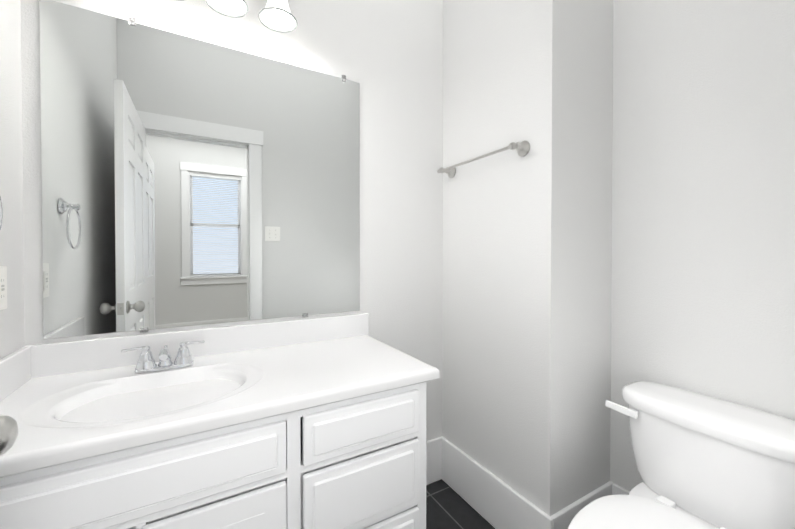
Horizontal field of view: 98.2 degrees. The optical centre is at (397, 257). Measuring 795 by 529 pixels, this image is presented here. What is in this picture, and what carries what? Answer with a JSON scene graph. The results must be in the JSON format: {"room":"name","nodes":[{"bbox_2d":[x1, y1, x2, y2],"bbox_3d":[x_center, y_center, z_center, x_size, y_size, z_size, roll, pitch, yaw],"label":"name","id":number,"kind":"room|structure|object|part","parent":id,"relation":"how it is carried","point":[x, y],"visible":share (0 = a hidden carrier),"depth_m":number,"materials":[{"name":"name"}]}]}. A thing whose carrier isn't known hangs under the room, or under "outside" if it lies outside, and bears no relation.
{"room":"bathroom","nodes":[
{"label":"bathroom","id":0,"kind":"room"},
{"bbox_2d":[0,415,17,454],"bbox_3d":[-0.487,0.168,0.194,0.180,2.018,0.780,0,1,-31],"label":"door knob","id":1,"kind":"object","parent":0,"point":[8,430],"depth_m":0.51,"materials":[{"name":"silver metal"}]},
{"bbox_2d":[0,0,24,358],"bbox_3d":[-0.815,-0.264,0.376,0.120,2.900,1.450,0,1,-30],"label":"wall","id":2,"kind":"structure","parent":0,"point":[12,338],"depth_m":0.97,"materials":[{"name":"white paint"}]},
{"bbox_2d":[0,196,2,229],"bbox_3d":[-0.934,-0.124,0.763,0.058,0.196,0.164,0,1,-30],"label":"towel ring","id":3,"kind":"object","parent":2,"relation":"attached to","point":[1,213],"visible":1,"depth_m":0.83,"materials":[{"name":"silver metal"}]},
{"bbox_2d":[0,266,6,309],"bbox_3d":[-1.041,0.080,0.904,0.010,0.116,0.072,0,1,-30],"label":"outlet","id":4,"kind":"object","parent":2,"relation":"attached to","point":[3,287],"visible":1,"depth_m":0.91,"materials":[{"name":"white plastic"}]},
{"bbox_2d":[20,0,442,440],"bbox_3d":[-0.523,-0.276,1.446,1.696,2.900,0.130,0,1,-30],"label":"wall","id":5,"kind":"structure","parent":0,"point":[187,181],"depth_m":1.31,"materials":[{"name":"white paint"}]},
{"bbox_2d":[179,0,296,32],"bbox_3d":[-0.609,-1.012,1.226,0.487,0.241,0.169,0,1,-30],"label":"sconce","id":6,"kind":"object","parent":5,"relation":"attached to","point":[276,15],"visible":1,"depth_m":1.27,"materials":[{"name":"white glass"}]},
{"bbox_2d":[426,436,443,484],"bbox_3d":[0.041,1.060,1.714,0.466,0.221,0.016,0,1,-30],"label":"baseboard","id":7,"kind":"structure","parent":5,"relation":"attached to","point":[433,460],"depth_m":1.79,"materials":[{"name":"white paint"}]},
{"bbox_2d":[426,479,494,528],"bbox_3d":[0.093,1.205,0.918,2.216,0.050,1.690,0,1,-30],"label":"floor","id":8,"kind":"structure","parent":0,"point":[448,506],"depth_m":1.59,"materials":[{"name":"tile"}]},
{"bbox_2d":[0,313,439,528],"bbox_3d":[-0.492,0.721,1.087,1.134,0.915,0.558,0,1,-30],"label":"bathroom vanity","id":9,"kind":"object","parent":8,"relation":"on","point":[315,423],"visible":1,"depth_m":0.93,"materials":[{"name":"white paint"}]},
{"bbox_2d":[121,341,204,373],"bbox_3d":[-0.747,0.321,1.105,0.227,0.079,0.111,0,1,-30],"label":"faucet","id":10,"kind":"object","parent":9,"relation":"on","point":[183,363],"depth_m":1.11,"materials":[{"name":"silver metal"}]},
{"bbox_2d":[568,381,794,528],"bbox_3d":[0.775,0.824,0.971,0.726,0.712,0.517,0,1,-30],"label":"toilet","id":11,"kind":"object","parent":8,"relation":"on","point":[702,461],"visible":1,"depth_m":1.03,"materials":[{"name":"white ceramic"}]},
{"bbox_3d":[0.683,0.784,0.907,0.505,0.036,0.388,0,1,-30],"label":"seat","id":12,"kind":"part","parent":11,"relation":"part of","materials":[{"name":"white plastic"}]},
{"bbox_2d":[442,0,613,515],"bbox_3d":[0.596,-0.279,1.724,0.520,2.900,0.769,0,1,-30],"label":"wall block","id":13,"kind":"object","parent":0,"point":[526,325],"visible":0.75,"depth_m":1.41,"materials":[{"name":"white paint"}]},
{"bbox_2d":[437,140,529,177],"bbox_3d":[0.356,-0.434,1.540,0.078,0.062,0.513,0,1,-30],"label":"towel bar","id":14,"kind":"object","parent":13,"relation":"attached to","point":[522,148],"visible":1,"depth_m":1.40,"materials":[{"name":"silver metal"}]},
{"bbox_2d":[442,438,552,528],"bbox_3d":[0.402,1.062,1.539,0.016,0.221,0.649,0,1,-30],"label":"baseboard","id":15,"kind":"structure","parent":13,"relation":"attached to","point":[494,501],"depth_m":1.52,"materials":[{"name":"white paint"}]},
{"bbox_2d":[550,481,612,528],"bbox_3d":[0.741,1.064,1.369,0.400,0.221,0.016,0,1,-30],"label":"baseboard","id":16,"kind":"structure","parent":13,"relation":"attached to","point":[563,518],"depth_m":1.33,"materials":[{"name":"white paint"}]},
{"bbox_2d":[610,0,794,490],"bbox_3d":[1.192,-0.272,1.092,0.120,2.900,0.921,0,1,-30],"label":"wall","id":17,"kind":"structure","parent":0,"point":[703,231],"depth_m":1.20,"materials":[{"name":"white paint"}]},
{"bbox_2d":[612,483,629,494],"bbox_3d":[1.107,1.067,1.119,0.016,0.221,0.785,0,1,-30],"label":"baseboard","id":18,"kind":"structure","parent":17,"relation":"attached to","point":[617,489],"depth_m":1.43,"materials":[{"name":"white paint"}]}
]}

